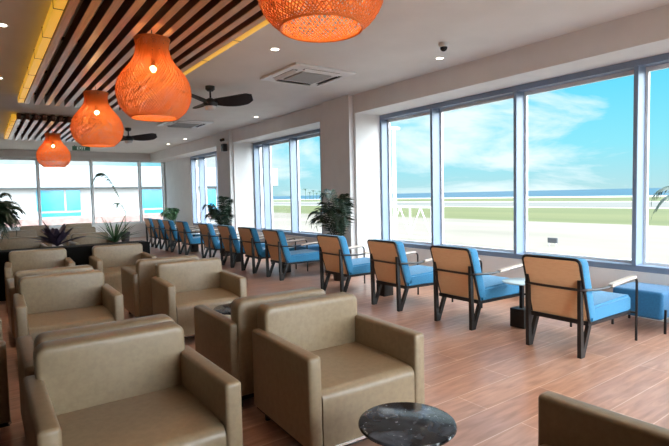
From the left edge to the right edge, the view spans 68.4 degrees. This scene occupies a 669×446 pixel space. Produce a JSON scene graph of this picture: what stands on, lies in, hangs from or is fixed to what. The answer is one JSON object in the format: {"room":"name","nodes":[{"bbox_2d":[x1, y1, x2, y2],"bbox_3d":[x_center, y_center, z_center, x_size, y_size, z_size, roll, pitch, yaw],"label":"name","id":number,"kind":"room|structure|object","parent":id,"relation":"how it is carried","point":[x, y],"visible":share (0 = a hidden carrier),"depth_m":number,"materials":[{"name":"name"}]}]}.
{"room":"airport terminal","nodes":[
{"label":"airport terminal","id":0,"kind":"room"},
{"bbox_2d":[0,149,149,237],"bbox_3d":[-10.345,-0.939,17.727,8.360,3.300,0.300,-4,4,-36],"label":"wall","id":1,"kind":"structure","parent":0,"point":[141,228],"depth_m":18.72,"materials":[{"name":"paint"}]},
{"bbox_2d":[0,156,166,230],"bbox_3d":[-10.150,-1.085,17.769,7.940,2.580,0.250,-4,4,-36],"label":"window","id":2,"kind":"structure","parent":1,"relation":"in","point":[91,160],"depth_m":18.56,"materials":[{"name":"white metal"}]},
{"bbox_2d":[0,236,668,445],"bbox_3d":[-3.493,1.196,8.447,8.850,0.200,23.500,-4,4,-36],"label":"floor","id":3,"kind":"structure","parent":0,"point":[487,378],"depth_m":4.29,"materials":[{"name":"brown wood"}]},
{"bbox_2d":[0,318,10,427],"bbox_3d":[-2.633,0.987,3.225,0.798,0.776,0.847,-4,4,-36],"label":"armchair","id":4,"kind":"object","parent":3,"relation":"on","point":[5,418],"visible":1,"depth_m":3.10,"materials":[{"name":"beige leather"}]},
{"bbox_2d":[1,230,35,237],"bbox_3d":[-7.721,0.591,12.094,0.847,0.776,0.798,-4,4,-36],"label":"armchair","id":5,"kind":"object","parent":3,"relation":"on","point":[26,233],"visible":0.16,"depth_m":12.31,"materials":[{"name":"beige leather"}]},
{"bbox_2d":[0,236,47,249],"bbox_3d":[-6.191,0.692,9.748,0.847,0.776,0.798,-4,4,-36],"label":"armchair","id":6,"kind":"object","parent":3,"relation":"on","point":[18,242],"visible":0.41,"depth_m":9.93,"materials":[{"name":"beige leather"}]},
{"bbox_2d":[17,225,51,246],"bbox_3d":[-9.205,0.452,15.094,0.847,0.776,0.798,-4,4,-36],"label":"armchair","id":7,"kind":"object","parent":3,"relation":"on","point":[37,228],"visible":0.32,"depth_m":14.81,"materials":[{"name":"beige leather"}]},
{"bbox_2d":[4,248,74,305],"bbox_3d":[-4.274,0.798,7.152,0.847,0.776,0.798,-3,4,-33],"label":"armchair","id":8,"kind":"object","parent":3,"relation":"on","point":[20,260],"visible":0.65,"depth_m":7.31,"materials":[{"name":"beige leather"}]},
{"bbox_2d":[6,265,93,337],"bbox_3d":[-3.201,0.864,5.600,0.847,0.776,0.798,-4,4,-36],"label":"armchair","id":9,"kind":"object","parent":3,"relation":"on","point":[12,285],"visible":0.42,"depth_m":5.18,"materials":[{"name":"beige leather"}]},
{"bbox_2d":[13,270,123,349],"bbox_3d":[-2.527,0.902,4.672,0.847,0.776,0.798,-3,4,-34],"label":"armchair","id":10,"kind":"object","parent":3,"relation":"on","point":[56,301],"visible":0.62,"depth_m":4.74,"materials":[{"name":"beige leather"}]},
{"bbox_2d":[0,240,149,300],"bbox_3d":[-4.510,0.765,8.066,2.800,0.748,0.400,-4,4,-36],"label":"planter box","id":11,"kind":"object","parent":3,"relation":"on","point":[80,254],"visible":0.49,"depth_m":8.03,"materials":[{"name":"black"}]},
{"bbox_2d":[0,193,27,241],"bbox_3d":[-5.297,-0.009,7.424,1.170,0.889,1.083,-4,4,-36],"label":"palm","id":12,"kind":"object","parent":11,"relation":"on","point":[7,216],"visible":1,"depth_m":7.51,"materials":[{"name":"green plant"}]},
{"bbox_2d":[31,222,83,245],"bbox_3d":[-4.502,0.152,8.042,0.854,0.455,0.690,-4,4,-36],"label":"leaf plant","id":13,"kind":"object","parent":11,"relation":"on","point":[55,236],"visible":1,"depth_m":7.96,"materials":[{"name":"purple plant"}]},
{"bbox_2d":[87,214,137,241],"bbox_3d":[-3.798,0.078,8.476,0.955,0.522,0.937,-4,4,-36],"label":"spiky plant","id":14,"kind":"object","parent":11,"relation":"on","point":[115,236],"visible":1,"depth_m":8.52,"materials":[{"name":"green plant"}]},
{"bbox_2d":[61,223,91,244],"bbox_3d":[-8.290,0.387,15.874,0.847,0.776,0.798,-4,4,-36],"label":"armchair","id":15,"kind":"object","parent":3,"relation":"on","point":[74,225],"visible":0.19,"depth_m":15.54,"materials":[{"name":"beige leather"}]},
{"bbox_2d":[63,227,95,245],"bbox_3d":[-6.644,0.516,12.991,0.847,0.776,0.798,-4,4,-36],"label":"armchair","id":16,"kind":"object","parent":3,"relation":"on","point":[76,230],"visible":0.25,"depth_m":13.13,"materials":[{"name":"beige leather"}]},
{"bbox_2d":[68,232,118,244],"bbox_3d":[-5.228,0.617,10.685,0.847,0.776,0.798,-4,4,-38],"label":"armchair","id":17,"kind":"object","parent":3,"relation":"on","point":[84,240],"visible":0.34,"depth_m":10.84,"materials":[{"name":"beige leather"}]},
{"bbox_2d":[16,314,173,436],"bbox_3d":[-1.501,0.966,3.154,0.847,0.776,0.798,-4,4,-36],"label":"armchair","id":18,"kind":"object","parent":3,"relation":"on","point":[26,346],"visible":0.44,"depth_m":2.85,"materials":[{"name":"beige leather"}]},
{"bbox_2d":[91,173,129,241],"bbox_3d":[-7.921,-0.546,17.375,1.197,2.451,0.759,-4,4,-36],"label":"plant","id":19,"kind":"object","parent":3,"relation":"on","point":[97,174],"visible":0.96,"depth_m":17.45,"materials":[{"name":"green plant"}]},
{"bbox_2d":[89,243,155,293],"bbox_3d":[-3.319,0.745,7.712,0.847,0.776,0.798,-3,4,-34],"label":"armchair","id":20,"kind":"object","parent":3,"relation":"on","point":[109,259],"visible":0.59,"depth_m":7.81,"materials":[{"name":"beige leather"}]},
{"bbox_2d":[23,321,242,445],"bbox_3d":[-1.011,0.996,2.444,0.847,0.776,0.798,-4,4,-36],"label":"armchair","id":21,"kind":"object","parent":3,"relation":"on","point":[142,385],"visible":1,"depth_m":2.49,"materials":[{"name":"beige leather"}]},
{"bbox_2d":[121,255,198,317],"bbox_3d":[-2.230,0.798,6.370,0.847,0.776,0.798,-3,4,-34],"label":"armchair","id":22,"kind":"object","parent":3,"relation":"on","point":[136,285],"visible":0.52,"depth_m":5.90,"materials":[{"name":"beige leather"}]},
{"bbox_2d":[144,218,181,246],"bbox_3d":[-5.488,0.277,15.728,1.008,0.906,0.705,-4,4,-35],"label":"lounge chair","id":23,"kind":"object","parent":3,"relation":"on","point":[148,221],"visible":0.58,"depth_m":15.33,"materials":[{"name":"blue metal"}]},
{"bbox_2d":[160,208,179,224],"bbox_3d":[-5.925,0.037,17.647,0.762,1.169,0.884,-4,4,-36],"label":"potted palm","id":24,"kind":"object","parent":3,"relation":"on","point":[170,213],"visible":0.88,"depth_m":17.50,"materials":[{"name":"green plant"}]},
{"bbox_2d":[152,219,191,248],"bbox_3d":[-4.962,0.308,14.998,1.008,0.906,0.705,-4,4,-35],"label":"lounge chair","id":25,"kind":"object","parent":3,"relation":"on","point":[158,225],"visible":0.61,"depth_m":14.60,"materials":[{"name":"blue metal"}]},
{"bbox_2d":[157,219,167,237],"bbox_3d":[-5.237,0.153,14.794,0.279,0.552,0.570,-4,4,-35],"label":"cushion","id":26,"kind":"object","parent":25,"relation":"on","point":[160,227],"depth_m":14.54,"materials":[{"name":"blue fabric"}]},
{"bbox_2d":[162,220,204,251],"bbox_3d":[-4.349,0.343,14.147,1.008,0.906,0.705,-4,4,-35],"label":"lounge chair","id":27,"kind":"object","parent":3,"relation":"on","point":[169,227],"visible":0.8,"depth_m":13.77,"materials":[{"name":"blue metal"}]},
{"bbox_2d":[168,220,177,239],"bbox_3d":[-4.627,0.188,13.948,0.279,0.552,0.570,-4,4,-35],"label":"cushion","id":28,"kind":"object","parent":27,"relation":"on","point":[172,232],"depth_m":13.70,"materials":[{"name":"blue fabric"}]},
{"bbox_2d":[190,233,199,251],"bbox_3d":[-3.919,0.547,13.749,0.410,0.508,0.410,-4,4,-36],"label":"pedestal table","id":29,"kind":"object","parent":3,"relation":"on","point":[194,248],"visible":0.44,"depth_m":13.70,"materials":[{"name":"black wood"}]},
{"bbox_2d":[175,221,219,254],"bbox_3d":[-3.677,0.382,13.214,1.008,0.906,0.705,-4,4,-36],"label":"lounge chair","id":30,"kind":"object","parent":3,"relation":"on","point":[183,229],"visible":0.77,"depth_m":12.87,"materials":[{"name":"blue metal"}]},
{"bbox_2d":[181,221,192,242],"bbox_3d":[-3.951,0.227,13.010,0.279,0.552,0.570,-4,4,-36],"label":"cushion","id":31,"kind":"object","parent":30,"relation":"on","point":[186,236],"depth_m":12.78,"materials":[{"name":"blue fabric"}]},
{"bbox_2d":[190,236,218,243],"bbox_3d":[-3.601,0.449,13.271,0.790,0.165,0.570,-4,4,-36],"label":"seat cushion","id":32,"kind":"object","parent":30,"relation":"on","point":[193,240],"depth_m":12.92,"materials":[{"name":"blue fabric"}]},
{"bbox_2d":[151,257,246,337],"bbox_3d":[-1.520,0.833,5.497,0.847,0.776,0.798,-3,4,-32],"label":"armchair","id":33,"kind":"object","parent":3,"relation":"on","point":[178,286],"visible":0.66,"depth_m":5.50,"materials":[{"name":"beige leather"}]},
{"bbox_2d":[202,196,234,255],"bbox_3d":[-2.912,0.082,12.474,0.794,1.537,1.196,-4,4,-36],"label":"potted palm","id":34,"kind":"object","parent":3,"relation":"on","point":[224,215],"visible":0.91,"depth_m":12.41,"materials":[{"name":"green plant"}]},
{"bbox_2d":[198,223,239,257],"bbox_3d":[-2.684,0.439,11.836,1.008,0.906,0.705,-4,4,-35],"label":"lounge chair","id":35,"kind":"object","parent":3,"relation":"on","point":[207,233],"visible":0.66,"depth_m":11.47,"materials":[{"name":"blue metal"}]},
{"bbox_2d":[202,223,218,246],"bbox_3d":[-2.962,0.284,11.637,0.279,0.552,0.570,-4,4,-35],"label":"cushion","id":36,"kind":"object","parent":35,"relation":"on","point":[209,237],"depth_m":11.42,"materials":[{"name":"blue fabric"}]},
{"bbox_2d":[215,240,239,248],"bbox_3d":[-2.607,0.506,11.892,0.790,0.165,0.570,-4,4,-35],"label":"seat cushion","id":37,"kind":"object","parent":35,"relation":"on","point":[217,243],"depth_m":11.48,"materials":[{"name":"blue fabric"}]},
{"bbox_2d":[213,303,230,314],"bbox_3d":[-0.949,1.036,4.847,0.464,0.420,0.464,-4,4,-36],"label":"side table","id":38,"kind":"object","parent":3,"relation":"on","point":[225,309],"visible":0.23,"depth_m":4.75,"materials":[{"name":"black stone"}]},
{"bbox_2d":[233,240,240,261],"bbox_3d":[-2.248,0.643,11.430,0.410,0.508,0.410,-4,4,-36],"label":"pedestal table","id":39,"kind":"object","parent":3,"relation":"on","point":[234,255],"visible":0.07,"depth_m":11.37,"materials":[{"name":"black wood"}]},
{"bbox_2d":[217,225,271,267],"bbox_3d":[-1.994,0.478,10.879,1.008,0.906,0.705,-4,4,-35],"label":"lounge chair","id":40,"kind":"object","parent":3,"relation":"on","point":[228,236],"visible":0.66,"depth_m":10.51,"materials":[{"name":"black metal"}]},
{"bbox_2d":[224,225,239,250],"bbox_3d":[-2.270,0.324,10.676,0.279,0.552,0.570,-4,4,-35],"label":"cushion","id":41,"kind":"object","parent":40,"relation":"on","point":[231,243],"depth_m":10.45,"materials":[{"name":"blue fabric"}]},
{"bbox_2d":[194,287,325,406],"bbox_3d":[-0.581,0.900,3.962,0.847,0.776,0.798,-4,4,-35],"label":"armchair","id":42,"kind":"object","parent":3,"relation":"on","point":[225,341],"visible":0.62,"depth_m":3.49,"materials":[{"name":"beige leather"}]},
{"bbox_2d":[238,227,296,273],"bbox_3d":[-1.386,0.513,10.035,1.008,0.906,0.705,-4,4,-36],"label":"lounge chair","id":43,"kind":"object","parent":3,"relation":"on","point":[249,237],"visible":0.75,"depth_m":9.68,"materials":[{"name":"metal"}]},
{"bbox_2d":[245,227,262,255],"bbox_3d":[-1.660,0.359,9.831,0.279,0.552,0.570,-4,4,-36],"label":"cushion","id":44,"kind":"object","parent":43,"relation":"on","point":[253,247],"depth_m":9.61,"materials":[{"name":"blue fabric"}]},
{"bbox_2d":[259,247,293,256],"bbox_3d":[-1.311,0.580,10.092,0.790,0.165,0.570,-4,4,-36],"label":"seat cushion","id":45,"kind":"object","parent":43,"relation":"on","point":[262,249],"depth_m":9.68,"materials":[{"name":"blue fabric"}]},
{"bbox_2d":[282,247,292,272],"bbox_3d":[-0.981,0.716,9.670,0.410,0.508,0.410,-4,4,-36],"label":"pedestal table","id":46,"kind":"object","parent":3,"relation":"on","point":[283,265],"visible":0.16,"depth_m":9.61,"materials":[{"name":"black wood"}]},
{"bbox_2d":[262,229,326,280],"bbox_3d":[-0.756,0.550,9.160,1.008,0.906,0.705,-4,4,-35],"label":"lounge chair","id":47,"kind":"object","parent":3,"relation":"on","point":[277,246],"visible":0.92,"depth_m":8.92,"materials":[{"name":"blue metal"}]},
{"bbox_2d":[267,229,291,260],"bbox_3d":[-1.034,0.395,8.961,0.279,0.552,0.570,-4,4,-35],"label":"cushion","id":48,"kind":"object","parent":47,"relation":"on","point":[277,246],"depth_m":8.77,"materials":[{"name":"blue fabric"}]},
{"bbox_2d":[287,249,319,262],"bbox_3d":[-0.679,0.617,9.216,0.790,0.165,0.570,-4,4,-35],"label":"seat cushion","id":49,"kind":"object","parent":47,"relation":"on","point":[304,255],"depth_m":9.00,"materials":[{"name":"blue fabric"}]},
{"bbox_2d":[293,244,318,250],"bbox_3d":[-0.560,0.689,10.662,0.500,0.430,0.538,-4,4,-36],"label":"ottoman","id":50,"kind":"object","parent":3,"relation":"on","point":[312,246],"visible":0.19,"depth_m":10.48,"materials":[{"name":"blue fabric"}]},
{"bbox_2d":[306,189,354,280],"bbox_3d":[-0.023,0.211,8.512,0.770,1.608,1.088,-4,4,-36],"label":"potted palm","id":51,"kind":"object","parent":3,"relation":"on","point":[340,221],"visible":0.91,"depth_m":8.43,"materials":[{"name":"green plant"}]},
{"bbox_2d":[333,274,346,280],"bbox_3d":[0.101,0.825,8.653,0.320,0.360,0.320,-4,4,-36],"label":"pot","id":52,"kind":"object","parent":51,"relation":"attached to","point":[336,277],"depth_m":8.57,"materials":[{"name":"black"}]},
{"bbox_2d":[252,292,424,445],"bbox_3d":[0.005,0.930,3.209,0.847,0.776,0.798,-3,4,-33],"label":"armchair","id":53,"kind":"object","parent":3,"relation":"on","point":[320,363],"visible":0.91,"depth_m":3.07,"materials":[{"name":"beige leather"}]},
{"bbox_2d":[317,234,370,291],"bbox_3d":[0.296,0.610,7.700,1.008,0.906,0.705,-4,4,-36],"label":"lounge chair","id":54,"kind":"object","parent":3,"relation":"on","point":[334,252],"visible":0.86,"depth_m":7.42,"materials":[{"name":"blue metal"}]},
{"bbox_2d":[321,234,353,272],"bbox_3d":[0.023,0.456,7.494,0.279,0.552,0.570,-4,4,-36],"label":"cushion","id":55,"kind":"object","parent":54,"relation":"on","point":[335,254],"depth_m":7.34,"materials":[{"name":"blue fabric"}]},
{"bbox_2d":[349,257,369,274],"bbox_3d":[0.372,0.677,7.757,0.790,0.165,0.570,-4,4,-36],"label":"seat cushion","id":56,"kind":"object","parent":54,"relation":"on","point":[358,266],"depth_m":7.47,"materials":[{"name":"blue fabric"}]},
{"bbox_2d":[376,283,392,296],"bbox_3d":[0.743,0.815,7.278,0.410,0.508,0.410,-4,4,-36],"label":"pedestal table","id":57,"kind":"object","parent":3,"relation":"on","point":[386,290],"visible":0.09,"depth_m":7.21,"materials":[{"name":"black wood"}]},
{"bbox_2d":[358,402,456,445],"bbox_3d":[0.348,1.151,2.346,0.464,0.420,0.464,-4,4,-36],"label":"side table","id":58,"kind":"object","parent":3,"relation":"on","point":[394,423],"visible":1,"depth_m":2.29,"materials":[{"name":"black stone"}]},
{"bbox_2d":[367,239,452,311],"bbox_3d":[1.015,0.652,6.703,1.007,0.906,0.705,-4,4,-35],"label":"lounge chair","id":59,"kind":"object","parent":3,"relation":"on","point":[389,263],"visible":0.9,"depth_m":6.43,"materials":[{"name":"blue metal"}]},
{"bbox_2d":[373,239,411,283],"bbox_3d":[0.737,0.497,6.503,0.279,0.552,0.570,-4,4,-35],"label":"cushion","id":60,"kind":"object","parent":59,"relation":"on","point":[390,263],"depth_m":6.36,"materials":[{"name":"blue fabric"}]},
{"bbox_2d":[406,265,432,285],"bbox_3d":[1.091,0.719,6.759,0.790,0.165,0.570,-4,4,-35],"label":"seat cushion","id":61,"kind":"object","parent":59,"relation":"on","point":[419,275],"depth_m":6.50,"materials":[{"name":"blue fabric"}]},
{"bbox_2d":[430,245,524,330],"bbox_3d":[1.681,0.690,5.778,1.007,0.906,0.705,-4,4,-35],"label":"lounge chair","id":62,"kind":"object","parent":3,"relation":"on","point":[457,271],"visible":0.87,"depth_m":5.52,"materials":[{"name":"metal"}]},
{"bbox_2d":[437,245,485,297],"bbox_3d":[1.405,0.536,5.576,0.279,0.552,0.570,-4,4,-35],"label":"cushion","id":63,"kind":"object","parent":62,"relation":"on","point":[459,272],"depth_m":5.45,"materials":[{"name":"blue fabric"}]},
{"bbox_2d":[480,275,518,300],"bbox_3d":[1.757,0.757,5.835,0.790,0.165,0.570,-4,4,-35],"label":"seat cushion","id":64,"kind":"object","parent":62,"relation":"on","point":[493,288],"depth_m":5.61,"materials":[{"name":"blue fabric"}]},
{"bbox_2d":[502,278,533,328],"bbox_3d":[2.069,0.892,5.437,0.410,0.508,0.410,-4,4,-36],"label":"pedestal table","id":65,"kind":"object","parent":3,"relation":"on","point":[517,313],"visible":0.58,"depth_m":5.41,"materials":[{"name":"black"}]},
{"bbox_2d":[522,254,637,358],"bbox_3d":[2.376,0.730,4.813,1.008,0.906,0.705,-4,4,-36],"label":"lounge chair","id":66,"kind":"object","parent":3,"relation":"on","point":[560,288],"visible":1,"depth_m":4.56,"materials":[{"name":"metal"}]},
{"bbox_2d":[532,254,594,317],"bbox_3d":[2.102,0.576,4.609,0.279,0.552,0.570,-4,4,-36],"label":"cushion","id":67,"kind":"object","parent":66,"relation":"on","point":[560,288],"depth_m":4.49,"materials":[{"name":"blue fabric"}]},
{"bbox_2d":[590,291,630,321],"bbox_3d":[2.452,0.797,4.870,0.790,0.165,0.570,-4,4,-36],"label":"seat cushion","id":68,"kind":"object","parent":66,"relation":"on","point":[606,306],"depth_m":4.68,"materials":[{"name":"blue fabric"}]},
{"bbox_2d":[538,391,668,445],"bbox_3d":[0.845,1.002,1.627,0.847,0.776,0.798,-4,4,-37],"label":"armchair","id":69,"kind":"object","parent":3,"relation":"on","point":[563,420],"visible":1,"depth_m":1.97,"materials":[{"name":"beige leather"}]},
{"bbox_2d":[611,282,668,333],"bbox_3d":[3.397,0.906,5.358,0.500,0.430,0.538,-4,4,-36],"label":"ottoman","id":70,"kind":"object","parent":3,"relation":"on","point":[653,299],"visible":0.72,"depth_m":5.14,"materials":[{"name":"blue fabric"}]},
{"bbox_2d":[0,0,668,153],"bbox_3d":[-3.571,-2.348,8.244,8.850,0.300,23.500,-4,4,-36],"label":"ceiling","id":71,"kind":"structure","parent":0,"point":[400,44],"depth_m":6.21,"materials":[{"name":"paint"}]},
{"bbox_2d":[0,23,8,26],"bbox_3d":[-3.384,-2.012,5.001,0.132,0.007,0.132,-4,4,-36],"label":"recessed light","id":72,"kind":"object","parent":71,"relation":"in","point":[1,24],"visible":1,"depth_m":5.01,"materials":[{"name":"white plastic"}]},
{"bbox_2d":[36,130,70,166],"bbox_3d":[-6.547,-1.809,11.450,0.711,1.002,0.711,0,4,24],"label":"pendant lamp","id":73,"kind":"object","parent":71,"relation":"hanging from","point":[52,140],"visible":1,"depth_m":11.29,"materials":[{"name":"orange wicker"}]},
{"bbox_2d":[4,113,105,141],"bbox_3d":[-6.875,-2.260,11.910,1.758,0.148,3.902,-4,4,-36],"label":"panel","id":74,"kind":"object","parent":71,"relation":"attached to","point":[36,128],"visible":0.66,"depth_m":11.14,"materials":[{"name":"brown wood"}]},
{"bbox_2d":[72,145,89,150],"bbox_3d":[-8.300,-2.459,16.119,0.520,0.170,0.055,-4,4,-36],"label":"exit sign","id":75,"kind":"object","parent":71,"relation":"hanging from","point":[79,148],"visible":0.94,"depth_m":16.10,"materials":[{"name":"teal plastic"}]},
{"bbox_2d":[70,86,123,146],"bbox_3d":[-3.473,-1.632,7.184,0.711,1.002,0.711,-3,4,-26],"label":"pendant lamp","id":76,"kind":"object","parent":71,"relation":"hanging from","point":[101,103],"visible":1,"depth_m":7.02,"materials":[{"name":"orange wicker"}]},
{"bbox_2d":[109,128,156,143],"bbox_3d":[-5.309,-2.200,12.503,1.131,0.405,1.244,2,5,44],"label":"ceiling fan","id":77,"kind":"object","parent":71,"relation":"hanging from","point":[128,139],"visible":0.93,"depth_m":12.46,"materials":[{"name":"black"}]},
{"bbox_2d":[115,30,191,121],"bbox_3d":[-1.785,-1.535,4.841,0.711,1.002,0.711,0,3,14],"label":"pendant lamp","id":78,"kind":"object","parent":71,"relation":"hanging from","point":[151,48],"visible":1,"depth_m":4.67,"materials":[{"name":"orange wicker"}]},
{"bbox_2d":[18,0,301,110],"bbox_3d":[-1.982,-1.979,5.119,1.758,0.148,8.952,-4,4,-36],"label":"panel","id":79,"kind":"object","parent":71,"relation":"attached to","point":[198,31],"visible":0.7,"depth_m":5.11,"materials":[{"name":"brown wood"}]},
{"bbox_2d":[157,119,213,127],"bbox_3d":[-3.586,-2.368,11.809,1.040,0.066,1.040,-4,4,-36],"label":"air conditioner","id":80,"kind":"object","parent":71,"relation":"attached to","point":[181,123],"visible":0.94,"depth_m":11.65,"materials":[{"name":"grey"}]},
{"bbox_2d":[171,122,198,126],"bbox_3d":[-3.585,-2.353,11.810,0.520,0.025,0.520,-4,4,-36],"label":"grille","id":81,"kind":"object","parent":80,"relation":"attached to","point":[175,123],"depth_m":11.77,"materials":[{"name":"grey"}]},
{"bbox_2d":[182,85,252,111],"bbox_3d":[-2.102,-2.017,8.070,1.244,0.405,1.131,-4,4,-36],"label":"ceiling fan","id":82,"kind":"object","parent":71,"relation":"hanging from","point":[210,104],"visible":0.98,"depth_m":7.96,"materials":[{"name":"black"}]},
{"bbox_2d":[270,47,279,50],"bbox_3d":[-0.730,-2.129,6.033,0.132,0.007,0.132,-4,4,-36],"label":"recessed light","id":83,"kind":"object","parent":71,"relation":"in","point":[273,48],"visible":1,"depth_m":6.03,"materials":[{"name":"white"}]},
{"bbox_2d":[260,62,355,86],"bbox_3d":[-0.406,-2.183,7.362,1.040,0.066,1.040,-4,4,-36],"label":"air conditioner","id":84,"kind":"object","parent":71,"relation":"attached to","point":[296,73],"visible":1,"depth_m":7.21,"materials":[{"name":"white plastic"}]},
{"bbox_2d":[284,71,330,83],"bbox_3d":[-0.406,-2.168,7.363,0.520,0.025,0.520,-4,4,-36],"label":"grille","id":85,"kind":"object","parent":84,"relation":"attached to","point":[300,76],"depth_m":7.29,"materials":[{"name":"grey plastic"}]},
{"bbox_2d":[257,0,382,42],"bbox_3d":[-0.082,-1.546,2.639,0.711,1.002,0.711,-4,4,-36],"label":"pendant lamp","id":86,"kind":"object","parent":71,"relation":"hanging from","point":[277,22],"visible":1,"depth_m":2.63,"materials":[{"name":"orange wicker"}]},
{"bbox_2d":[438,41,448,51],"bbox_3d":[1.319,-2.124,5.943,0.124,0.104,0.124,-4,4,-36],"label":"dome camera","id":87,"kind":"object","parent":71,"relation":"attached to","point":[443,46],"visible":1,"depth_m":5.91,"materials":[{"name":"white plastic"}]},
{"bbox_2d":[149,4,668,292],"bbox_3d":[-0.347,-0.751,10.633,0.900,3.300,23.500,-4,4,-36],"label":"wall","id":88,"kind":"structure","parent":0,"point":[349,125],"depth_m":8.95,"materials":[{"name":"paint"}]},
{"bbox_2d":[190,151,218,226],"bbox_3d":[-3.880,-1.086,16.083,0.250,2.440,4.010,-4,4,-36],"label":"window","id":89,"kind":"structure","parent":88,"relation":"in","point":[201,158],"depth_m":16.99,"materials":[{"name":"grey metal"}]},
{"bbox_2d":[221,144,226,151],"bbox_3d":[-2.992,-2.040,13.323,0.126,0.200,0.160,-4,4,-36],"label":"wall speaker","id":90,"kind":"object","parent":88,"relation":"attached to","point":[223,146],"visible":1,"depth_m":13.27,"materials":[{"name":"black plastic"}]},
{"bbox_2d":[253,129,322,237],"bbox_3d":[-0.933,-0.917,11.992,0.250,2.440,4.160,-4,4,-36],"label":"window","id":91,"kind":"structure","parent":88,"relation":"in","point":[293,140],"depth_m":13.03,"materials":[{"name":"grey metal"}]},
{"bbox_2d":[323,264,668,322],"bbox_3d":[0.574,0.904,9.361,0.576,0.100,20.250,-4,4,-36],"label":"baseboard","id":92,"kind":"structure","parent":88,"relation":"attached to","point":[323,264],"depth_m":5.63,"materials":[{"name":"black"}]},
{"bbox_2d":[380,53,668,274],"bbox_3d":[3.514,-0.661,5.822,0.250,2.440,8.780,-4,4,-36],"label":"window","id":93,"kind":"structure","parent":88,"relation":"in","point":[641,69],"depth_m":6.95,"materials":[{"name":"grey metal"}]},
{"label":"outside","id":94,"kind":"structure","parent":0,"visible":0},
{"bbox_2d":[273,213,668,262],"bbox_3d":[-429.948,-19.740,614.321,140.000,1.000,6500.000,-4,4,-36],"label":"apron","id":95,"kind":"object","parent":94,"point":[614,241],"depth_m":60.84,"materials":[{"name":"concrete"}]},
{"bbox_2d":[0,164,277,228],"bbox_3d":[-37.838,0.166,35.207,69.600,8.300,13.700,-4,4,-36],"label":"terminal wing","id":96,"kind":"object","parent":95,"relation":"on","point":[65,191],"visible":0.47,"depth_m":40.21,"materials":[{"name":"grey"}]},
{"bbox_2d":[390,126,399,238],"bbox_3d":[5.769,-3.261,47.308,1.400,11.850,0.520,-4,4,-36],"label":"mast","id":97,"kind":"object","parent":95,"relation":"on","point":[393,129],"visible":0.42,"depth_m":47.12,"materials":[{"name":"white metal"}]},
{"bbox_2d":[392,206,430,238],"bbox_3d":[5.802,0.709,43.489,0.120,4.360,7.600,-4,4,-36],"label":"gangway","id":98,"kind":"object","parent":95,"relation":"on","point":[399,207],"visible":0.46,"depth_m":42.38,"materials":[{"name":"white metal"}]},
{"bbox_2d":[547,238,557,245],"bbox_3d":[21.506,1.861,48.500,0.200,0.800,1.000,-4,4,-36],"label":"board","id":99,"kind":"object","parent":95,"relation":"on","point":[549,240],"visible":1,"depth_m":48.39,"materials":[{"name":"grey"}]},
{"bbox_2d":[651,186,668,218],"bbox_3d":[6.026,2.099,7.900,1.824,5.643,1.773,-4,4,-36],"label":"palm","id":100,"kind":"object","parent":95,"relation":"on","point":[666,188],"visible":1,"depth_m":8.12,"materials":[{"name":"green plant"}]},
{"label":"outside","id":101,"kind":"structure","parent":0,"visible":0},
{"bbox_2d":[273,195,667,199],"bbox_3d":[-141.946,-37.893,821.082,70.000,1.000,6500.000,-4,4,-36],"label":"beach","id":102,"kind":"structure","parent":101,"point":[648,195],"depth_m":411.57},
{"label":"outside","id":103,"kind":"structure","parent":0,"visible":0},
{"bbox_2d":[273,205,668,225],"bbox_3d":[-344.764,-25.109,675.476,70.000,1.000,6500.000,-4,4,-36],"label":"grass","id":104,"kind":"structure","parent":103,"point":[541,214],"depth_m":115.68,"materials":[{"name":"green plant"}]},
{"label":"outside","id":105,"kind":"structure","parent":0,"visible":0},
{"bbox_2d":[273,202,668,207],"bbox_3d":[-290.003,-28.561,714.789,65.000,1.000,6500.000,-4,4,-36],"label":"runway","id":106,"kind":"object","parent":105,"point":[490,204],"depth_m":198.97,"materials":[{"name":"grey asphalt"}]},
{"bbox_2d":[314,201,668,208],"bbox_3d":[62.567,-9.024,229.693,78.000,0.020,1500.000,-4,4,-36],"label":"runway marking","id":107,"kind":"object","parent":106,"relation":"on","point":[528,201],"depth_m":191.49,"materials":[{"name":"grey paint"}]},
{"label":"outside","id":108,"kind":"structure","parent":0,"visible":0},
{"bbox_2d":[273,188,668,198],"bbox_3d":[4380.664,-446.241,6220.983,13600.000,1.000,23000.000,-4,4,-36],"label":"sea","id":109,"kind":"structure","parent":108,"point":[588,192],"depth_m":913.00,"materials":[{"name":"liquid"}]},
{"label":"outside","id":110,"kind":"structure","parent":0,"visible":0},
{"bbox_2d":[273,197,667,201],"bbox_3d":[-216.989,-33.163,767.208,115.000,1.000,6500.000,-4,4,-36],"label":"verge","id":111,"kind":"structure","parent":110,"point":[589,198],"depth_m":302.29,"materials":[{"name":"green plant"}]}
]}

